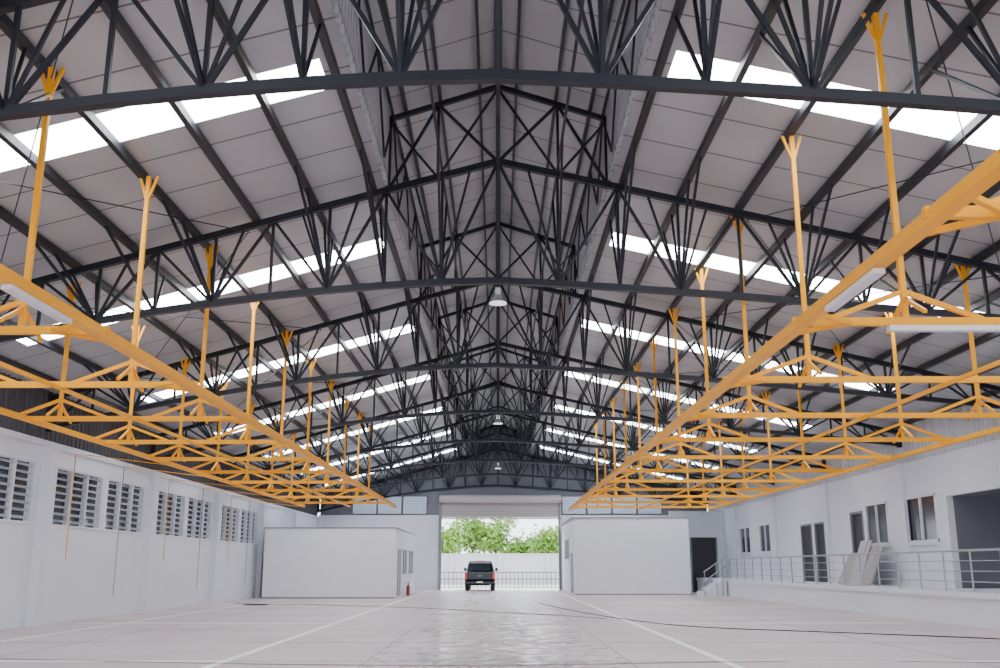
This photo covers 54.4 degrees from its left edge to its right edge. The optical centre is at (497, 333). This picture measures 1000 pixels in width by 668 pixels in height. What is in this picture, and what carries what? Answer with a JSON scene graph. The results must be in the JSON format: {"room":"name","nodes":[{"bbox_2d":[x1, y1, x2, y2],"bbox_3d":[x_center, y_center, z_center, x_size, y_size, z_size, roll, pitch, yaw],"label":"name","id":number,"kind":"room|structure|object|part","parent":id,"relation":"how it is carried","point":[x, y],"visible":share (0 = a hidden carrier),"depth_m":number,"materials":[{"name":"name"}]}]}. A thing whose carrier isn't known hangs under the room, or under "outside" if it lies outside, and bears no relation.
{"room":"empty industrial warehouse","nodes":[
{"label":"empty industrial warehouse","id":0,"kind":"room"},
{"bbox_2d":[0,427,320,629],"bbox_3d":[-11.390,5.563,26.853,0.420,4.500,70.820,0,-13,0],"label":"wall","id":1,"kind":"structure","parent":0,"point":[39,586],"depth_m":28.68,"materials":[{"name":"white paint"}]},
{"bbox_2d":[0,452,36,523],"bbox_3d":[-11.460,3.515,22.321,0.180,1.530,3.050,0,-13,0],"label":"window","id":2,"kind":"structure","parent":1,"relation":"in","point":[15,473],"depth_m":23.18,"materials":[{"name":"white"}]},
{"bbox_2d":[52,466,103,529],"bbox_3d":[-11.460,4.488,26.381,0.180,1.530,3.100,0,-13,0],"label":"window","id":3,"kind":"structure","parent":1,"relation":"in","point":[85,486],"depth_m":26.59,"materials":[{"name":"white"}]},
{"bbox_2d":[103,477,145,533],"bbox_3d":[-11.460,5.287,29.711,0.180,1.530,3.050,0,-13,0],"label":"window","id":4,"kind":"structure","parent":1,"relation":"in","point":[131,500],"depth_m":29.92,"materials":[{"name":"white"}]},
{"bbox_2d":[0,372,317,515],"bbox_3d":[-11.480,2.721,27.498,0.040,1.328,70.750,0,-13,0],"label":"cladding","id":5,"kind":"object","parent":1,"relation":"attached to","point":[18,400],"depth_m":28.61,"materials":[{"name":"metal"}]},
{"bbox_2d":[156,489,185,537],"bbox_3d":[-11.460,6.260,33.771,0.180,1.530,3.100,0,-13,0],"label":"window","id":6,"kind":"structure","parent":1,"relation":"in","point":[174,528],"depth_m":34.12,"materials":[{"name":"white"}]},
{"bbox_2d":[185,496,212,539],"bbox_3d":[-11.460,7.058,37.102,0.180,1.530,3.050,0,-13,0],"label":"window","id":7,"kind":"structure","parent":1,"relation":"in","point":[194,510],"depth_m":37.30,"materials":[{"name":"white"}]},
{"bbox_2d":[220,504,239,542],"bbox_3d":[-11.460,8.031,41.162,0.180,1.530,3.100,0,-13,0],"label":"window","id":8,"kind":"structure","parent":1,"relation":"in","point":[226,524],"depth_m":41.59,"materials":[{"name":"white"}]},
{"bbox_2d":[239,508,257,544],"bbox_3d":[-11.460,8.830,44.492,0.180,1.530,3.050,0,-13,0],"label":"window","id":9,"kind":"structure","parent":1,"relation":"in","point":[251,529],"depth_m":44.74,"materials":[{"name":"white"}]},
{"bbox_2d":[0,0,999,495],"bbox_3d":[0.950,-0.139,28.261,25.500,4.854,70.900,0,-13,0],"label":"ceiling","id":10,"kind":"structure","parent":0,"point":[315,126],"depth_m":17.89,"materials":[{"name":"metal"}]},
{"bbox_2d":[0,51,999,485],"bbox_3d":[0.550,0.790,28.542,21.700,2.339,61.680,0,-13,0],"label":"skylight panels","id":11,"kind":"object","parent":10,"relation":"attached to","point":[126,123],"visible":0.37,"depth_m":14.16,"materials":[{"name":"white plastic"}]},
{"bbox_2d":[0,590,999,667],"bbox_3d":[2.850,7.819,26.302,28.900,0.156,70.800,0,-13,0],"label":"floor","id":12,"kind":"structure","parent":0,"point":[388,623],"depth_m":20.45,"materials":[{"name":"grey concrete"}]},
{"bbox_2d":[261,527,415,597],"bbox_3d":[-7.800,11.830,50.211,6.140,3.200,10.830,0,-13,0],"label":"booth","id":13,"kind":"object","parent":12,"relation":"on","point":[299,562],"depth_m":45.03,"materials":[{"name":"grey paint"}]},
{"bbox_3d":[-7.800,12.099,44.598,6.120,0.060,0.020,0,-13,0],"label":"baseboard","id":14,"kind":"part","parent":13,"relation":"part of","materials":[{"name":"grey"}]},
{"bbox_3d":[-7.800,10.299,50.578,6.140,0.050,10.830,0,-13,0],"label":"roof trim","id":15,"kind":"part","parent":13,"relation":"part of","materials":[{"name":"grey"}]},
{"bbox_2d":[406,582,409,595],"bbox_3d":[-4.541,12.908,49.238,0.197,0.650,0.200,0,-13,0],"label":"fire extinguisher","id":16,"kind":"object","parent":12,"relation":"on","point":[407,586],"visible":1,"depth_m":49.17,"materials":[{"name":"red metal"}]},
{"bbox_2d":[237,603,606,618],"bbox_3d":[-3.206,9.419,33.333,18.067,0.020,1.666,-12,-18,40],"label":"cable","id":17,"kind":"object","parent":12,"relation":"on","point":[237,603],"visible":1,"depth_m":32.64,"materials":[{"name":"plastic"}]},
{"bbox_2d":[464,560,497,590],"bbox_3d":[-1.100,15.200,61.266,2.160,1.800,5.394,0,-13,0],"label":"pickup truck","id":18,"kind":"object","parent":12,"relation":"on","point":[479,572],"visible":1,"depth_m":58.99,"materials":[{"name":"black paint"}]},
{"bbox_2d":[0,592,999,667],"bbox_3d":[-0.100,8.936,31.279,22.600,0.002,57.000,0,-13,0],"label":"expansion joint","id":19,"kind":"object","parent":12,"relation":"on","point":[462,592],"visible":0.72,"depth_m":18.53,"materials":[{"name":"grey concrete"}]},
{"bbox_2d":[559,517,691,594],"bbox_3d":[6.940,12.754,55.671,6.160,3.950,10.280,0,-13,0],"label":"building","id":20,"kind":"structure","parent":12,"relation":"on","point":[601,555],"depth_m":50.75,"materials":[{"name":"grey paint"}]},
{"bbox_3d":[6.940,10.857,56.125,6.160,0.050,10.280,0,-13,0],"label":"roof trim","id":21,"kind":"part","parent":20,"relation":"part of","materials":[{"name":"grey"}]},
{"bbox_3d":[7.000,13.451,50.238,6.020,0.060,0.020,0,-13,0],"label":"baseboard","id":22,"kind":"part","parent":20,"relation":"part of","materials":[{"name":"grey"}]},
{"bbox_2d":[697,579,726,595],"bbox_3d":[10.840,12.861,49.362,1.200,0.800,1.600,0,-13,0],"label":"stairs","id":23,"kind":"structure","parent":12,"relation":"on","point":[711,590],"depth_m":48.59,"materials":[{"name":"white paint"}]},
{"bbox_2d":[704,557,725,595],"bbox_3d":[10.860,12.118,48.666,1.148,1.921,0.050,0,-13,0],"label":"stair railing","id":24,"kind":"object","parent":12,"relation":"on","point":[723,557],"visible":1,"depth_m":48.66,"materials":[{"name":"silver metal"}]},
{"bbox_2d":[539,603,999,638],"bbox_3d":[4.800,7.947,27.198,3.551,0.022,24.008,6,-15,-23],"label":"cable","id":25,"kind":"object","parent":12,"relation":"on","point":[539,603],"visible":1,"depth_m":21.76,"materials":[{"name":"black rubber"}]},
{"bbox_2d":[696,578,999,629],"bbox_3d":[14.370,6.788,24.029,5.840,0.800,65.900,0,-13,0],"label":"dock","id":26,"kind":"object","parent":12,"relation":"on","point":[959,606],"visible":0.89,"depth_m":28.78,"materials":[{"name":"white paint"}]},
{"bbox_2d":[837,540,883,585],"bbox_3d":[12.595,7.962,33.877,0.590,1.508,3.200,0,-13,0],"label":"leaning boards","id":27,"kind":"object","parent":26,"relation":"on","point":[865,546],"visible":0.81,"depth_m":33.53,"materials":[{"name":"grey"}]},
{"bbox_2d":[729,548,999,591],"bbox_3d":[11.600,8.241,34.016,0.060,1.030,30.050,0,-13,0],"label":"railing","id":28,"kind":"object","parent":26,"relation":"on","point":[985,549],"visible":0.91,"depth_m":29.64,"materials":[{"name":"silver metal"}]},
{"bbox_2d":[0,0,999,494],"bbox_3d":[1.080,-0.133,28.105,24.180,4.588,70.600,0,-13,0],"label":"roof","id":29,"kind":"structure","parent":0,"point":[982,7],"depth_m":17.62,"materials":[{"name":"black metal"}]},
{"bbox_2d":[0,67,396,595],"bbox_3d":[-7.772,3.003,23.554,6.675,6.740,40.811,0,-13,0],"label":"truss","id":30,"kind":"object","parent":29,"relation":"attached to","point":[79,325],"depth_m":17.70,"materials":[{"name":"metal"}]},
{"bbox_3d":[-9.864,7.086,34.087,2.491,3.710,18.422,0,-13,0],"label":"hanging power cords","id":31,"kind":"part","parent":30,"relation":"part of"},
{"bbox_2d":[330,0,663,456],"bbox_3d":[0.000,-1.087,28.282,4.200,1.548,70.500,0,-13,0],"label":"cladding","id":32,"kind":"object","parent":29,"relation":"attached to","point":[350,16],"visible":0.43,"depth_m":17.41,"materials":[{"name":"grey metal"}]},
{"bbox_2d":[489,284,506,305],"bbox_3d":[0.000,-0.729,17.656,0.316,0.370,0.316,0,-13,0],"label":"lamp","id":33,"kind":"object","parent":29,"relation":"hanging from","point":[497,300],"visible":1,"depth_m":17.59,"materials":[{"name":"silver metal"}]},
{"bbox_2d":[493,415,502,424],"bbox_3d":[0.000,2.814,32.438,0.316,0.370,0.316,0,-13,0],"label":"lamp","id":34,"kind":"object","parent":29,"relation":"hanging from","point":[497,421],"visible":1,"depth_m":32.34,"materials":[{"name":"silver metal"}]},
{"bbox_2d":[0,0,999,484],"bbox_3d":[0.001,-0.269,28.147,18.416,4.215,70.617,0,-13,0],"label":"roof bracing","id":35,"kind":"structure","parent":29,"relation":"attached to","point":[377,54],"depth_m":18.87,"materials":[{"name":"black metal"}]},
{"bbox_2d":[0,0,999,121],"bbox_3d":[0.950,-3.815,10.581,24.840,5.687,3.840,0,-13,0],"label":"roof truss","id":36,"kind":"object","parent":29,"relation":"attached to","point":[807,75],"depth_m":10.29,"materials":[{"name":"black metal"}]},
{"bbox_2d":[0,84,999,342],"bbox_3d":[0.950,-2.043,17.971,24.840,5.687,3.840,0,-13,0],"label":"roof truss","id":37,"kind":"object","parent":29,"relation":"attached to","point":[498,162],"depth_m":17.76,"materials":[{"name":"black metal"}]},
{"bbox_2d":[317,425,708,512],"bbox_3d":[0.950,8.586,62.315,24.840,5.687,3.840,0,-13,0],"label":"roof truss","id":38,"kind":"object","parent":29,"relation":"attached to","point":[534,457],"depth_m":62.00,"materials":[{"name":"black metal"}]},
{"bbox_2d":[292,406,736,505],"bbox_3d":[0.950,6.815,54.925,24.840,5.687,3.840,0,-13,0],"label":"roof truss","id":39,"kind":"object","parent":29,"relation":"attached to","point":[479,470],"depth_m":54.64,"materials":[{"name":"black metal"}]},
{"bbox_2d":[260,381,774,495],"bbox_3d":[0.950,5.043,47.534,24.840,5.687,3.840,0,-13,0],"label":"roof truss","id":40,"kind":"object","parent":29,"relation":"attached to","point":[566,435],"depth_m":47.23,"materials":[{"name":"black metal"}]},
{"bbox_2d":[215,348,826,482],"bbox_3d":[0.950,3.272,40.143,24.840,5.687,3.840,0,-13,0],"label":"roof truss","id":41,"kind":"object","parent":29,"relation":"attached to","point":[632,443],"depth_m":39.87,"materials":[{"name":"black metal"}]},
{"bbox_2d":[45,222,999,432],"bbox_3d":[0.950,-0.272,25.362,24.840,5.687,3.840,0,-13,0],"label":"roof truss","id":42,"kind":"object","parent":29,"relation":"attached to","point":[712,371],"depth_m":25.08,"materials":[{"name":"black metal"}]},
{"bbox_2d":[150,300,901,462],"bbox_3d":[0.950,1.500,32.753,24.840,5.687,3.840,0,-13,0],"label":"roof truss","id":43,"kind":"object","parent":29,"relation":"attached to","point":[342,422],"depth_m":32.47,"materials":[{"name":"black metal"}]},
{"bbox_2d":[568,12,999,510],"bbox_3d":[6.518,1.267,24.376,6.565,3.961,42.800,0,-13,0],"label":"frame","id":44,"kind":"object","parent":29,"relation":"attached to","point":[953,205],"visible":0.94,"depth_m":14.91,"materials":[{"name":"orange paint"}]},
{"bbox_2d":[318,515,706,589],"bbox_3d":[0.950,13.741,61.182,24.700,4.600,0.200,0,-13,0],"label":"wall","id":45,"kind":"structure","parent":0,"point":[425,528],"depth_m":61.46,"materials":[{"name":"white paint"}]},
{"bbox_2d":[353,498,375,513],"bbox_3d":[-8.475,10.881,61.801,1.450,1.050,0.130,0,-13,0],"label":"window","id":46,"kind":"structure","parent":45,"relation":"in","point":[357,508],"depth_m":61.79,"materials":[{"name":"white glass"}]},
{"bbox_2d":[378,497,401,513],"bbox_3d":[-6.875,10.881,61.801,1.450,1.050,0.130,0,-13,0],"label":"window","id":47,"kind":"structure","parent":45,"relation":"in","point":[382,508],"depth_m":61.79,"materials":[{"name":"white glass"}]},
{"bbox_2d":[403,497,426,513],"bbox_3d":[-5.275,10.881,61.801,1.450,1.050,0.130,0,-13,0],"label":"window","id":48,"kind":"structure","parent":45,"relation":"in","point":[412,505],"depth_m":61.80,"materials":[{"name":"white glass"}]},
{"bbox_2d":[438,495,560,589],"bbox_3d":[0.125,13.045,60.963,7.750,5.850,0.549,0,-13,0],"label":"roller shutter","id":49,"kind":"object","parent":45,"relation":"attached to","point":[443,499],"visible":0.96,"depth_m":61.46,"materials":[{"name":"silver metal"}]},
{"bbox_2d":[562,497,585,513],"bbox_3d":[4.825,10.881,61.801,1.450,1.050,0.130,0,-13,0],"label":"window","id":50,"kind":"structure","parent":45,"relation":"in","point":[567,502],"depth_m":61.80,"materials":[{"name":"white glass"}]},
{"bbox_2d":[587,498,610,513],"bbox_3d":[6.425,10.881,61.801,1.450,1.050,0.130,0,-13,0],"label":"window","id":51,"kind":"structure","parent":45,"relation":"in","point":[590,510],"depth_m":61.77,"materials":[{"name":"white"}]},
{"bbox_2d":[613,498,635,513],"bbox_3d":[8.025,10.881,61.801,1.450,1.050,0.130,0,-13,0],"label":"window","id":52,"kind":"structure","parent":45,"relation":"in","point":[615,510],"depth_m":61.79,"materials":[{"name":"white"}]},
{"bbox_2d":[638,498,660,513],"bbox_3d":[9.625,10.881,61.801,1.450,1.050,0.130,0,-13,0],"label":"window","id":53,"kind":"structure","parent":45,"relation":"in","point":[645,510],"depth_m":61.79,"materials":[{"name":"white"}]},
{"bbox_2d":[320,424,706,514],"bbox_3d":[1.000,8.644,62.445,24.600,5.900,0.001,0,-13,0],"label":"gable","id":54,"kind":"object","parent":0,"point":[432,507],"depth_m":62.20,"materials":[{"name":"grey metal"}]},
{"bbox_2d":[669,511,727,591],"bbox_3d":[11.670,12.662,56.685,3.240,4.600,0.150,0,-13,0],"label":"wall","id":55,"kind":"structure","parent":0,"point":[700,523],"depth_m":56.92,"materials":[{"name":"white paint"}]},
{"bbox_2d":[690,537,718,591],"bbox_3d":[12.000,13.396,56.483,1.560,3.080,0.100,0,-13,0],"label":"door","id":56,"kind":"structure","parent":55,"relation":"in","point":[703,551],"depth_m":56.56,"materials":[{"name":"grey metal"}]},
{"bbox_2d":[707,439,999,587],"bbox_3d":[13.340,5.463,26.867,0.320,4.700,70.800,0,-13,0],"label":"wall","id":57,"kind":"structure","parent":0,"point":[976,468],"depth_m":33.72,"materials":[{"name":"white paint"}]},
{"bbox_2d":[739,526,751,554],"bbox_3d":[13.310,11.125,52.246,0.180,1.480,2.360,0,-13,0],"label":"window","id":58,"kind":"structure","parent":57,"relation":"in","point":[745,540],"depth_m":52.24,"materials":[{"name":"white"}]},
{"bbox_2d":[759,523,771,553],"bbox_3d":[13.310,10.193,48.356,0.180,1.480,2.160,0,-13,0],"label":"window","id":59,"kind":"structure","parent":57,"relation":"in","point":[764,529],"depth_m":48.38,"materials":[{"name":"white"}]},
{"bbox_2d":[800,523,815,581],"bbox_3d":[13.360,9.382,41.712,0.180,2.400,1.500,0,-13,0],"label":"door","id":60,"kind":"structure","parent":57,"relation":"in","point":[805,529],"depth_m":41.83,"materials":[{"name":"grey"}]},
{"bbox_2d":[814,522,828,581],"bbox_3d":[13.360,8.962,39.962,0.180,2.400,1.300,0,-13,0],"label":"door","id":61,"kind":"structure","parent":57,"relation":"in","point":[819,531],"depth_m":40.15,"materials":[{"name":"grey"}]},
{"bbox_2d":[708,393,999,510],"bbox_3d":[13.380,2.559,27.537,0.040,1.261,70.750,0,-13,0],"label":"cladding","id":62,"kind":"object","parent":57,"relation":"attached to","point":[945,427],"depth_m":32.78,"materials":[{"name":"metal"}]},
{"bbox_2d":[849,511,864,552],"bbox_3d":[13.360,7.863,35.803,0.180,2.600,1.300,0,-13,0],"label":"door","id":63,"kind":"structure","parent":57,"relation":"in","point":[856,518],"depth_m":36.23,"materials":[{"name":"grey"}]},
{"bbox_2d":[864,501,891,546],"bbox_3d":[13.310,6.693,34.079,0.180,1.530,2.160,0,-13,0],"label":"window","id":64,"kind":"structure","parent":57,"relation":"in","point":[876,514],"depth_m":34.05,"materials":[{"name":"white"}]},
{"bbox_2d":[906,493,940,545],"bbox_3d":[13.310,5.843,30.529,0.180,1.530,2.460,0,-13,0],"label":"window","id":65,"kind":"structure","parent":57,"relation":"in","point":[922,509],"depth_m":30.41,"materials":[{"name":"white"}]},
{"bbox_2d":[953,489,999,587],"bbox_3d":[15.450,2.099,10.474,3.900,3.600,37.350,0,-13,0],"label":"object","id":66,"kind":"structure","parent":0,"point":[977,514],"depth_m":28.60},
{"label":"outside","id":67,"kind":"structure","parent":0,"visible":0},
{"bbox_3d":[0.000,13.289,48.231,180.000,0.240,220.000,0,-13,0],"label":"ground","id":68,"kind":"structure","parent":67,"visible":0},
{"bbox_2d":[441,520,469,552],"bbox_3d":[-4.822,19.601,87.353,4.562,5.722,5.300,0,-13,0],"label":"tree","id":69,"kind":"object","parent":68,"relation":"on","point":[449,544],"visible":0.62,"depth_m":86.85,"materials":[{"name":"green plant"}]},
{"bbox_2d":[452,519,499,552],"bbox_3d":[-2.238,19.760,90.141,5.188,6.713,4.985,0,-13,0],"label":"tree","id":70,"kind":"object","parent":68,"relation":"on","point":[475,528],"visible":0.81,"depth_m":89.88,"materials":[{"name":"green plant"}]},
{"bbox_2d":[476,519,522,552],"bbox_3d":[-0.133,19.997,91.356,4.941,6.818,6.457,0,-13,0],"label":"tree","id":71,"kind":"object","parent":68,"relation":"on","point":[502,525],"visible":0.44,"depth_m":91.92,"materials":[{"name":"green plant"}]},
{"bbox_2d":[441,553,558,584],"bbox_3d":[0.000,19.583,80.708,60.000,2.660,0.400,0,-13,0],"label":"wall","id":72,"kind":"structure","parent":68,"relation":"on","point":[450,562],"depth_m":80.73,"materials":[{"name":"grey paint"}]},
{"bbox_2d":[441,585,558,589],"bbox_3d":[0.000,18.384,70.301,60.000,0.140,19.700,0,-13,0],"label":"driveway","id":73,"kind":"structure","parent":68,"relation":"on","point":[442,588],"depth_m":66.19,"materials":[{"name":"concrete"}]},
{"bbox_2d":[441,572,558,587],"bbox_3d":[0.000,16.814,66.410,28.043,1.100,0.060,0,-13,0],"label":"gate","id":74,"kind":"object","parent":73,"relation":"on","point":[444,579],"visible":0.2,"depth_m":66.39,"materials":[{"name":"grey metal"}]},
{"bbox_2d":[502,531,539,552],"bbox_3d":[2.504,21.422,93.316,4.389,4.962,4.941,0,-13,0],"label":"tree","id":75,"kind":"object","parent":68,"relation":"on","point":[522,548],"visible":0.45,"depth_m":93.17,"materials":[{"name":"green plant"}]},
{"bbox_2d":[526,524,557,552],"bbox_3d":[4.904,19.709,89.044,5.332,6.302,4.917,0,-13,0],"label":"tree","id":76,"kind":"object","parent":68,"relation":"on","point":[547,542],"visible":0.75,"depth_m":88.06,"materials":[{"name":"green plant"}]}
]}

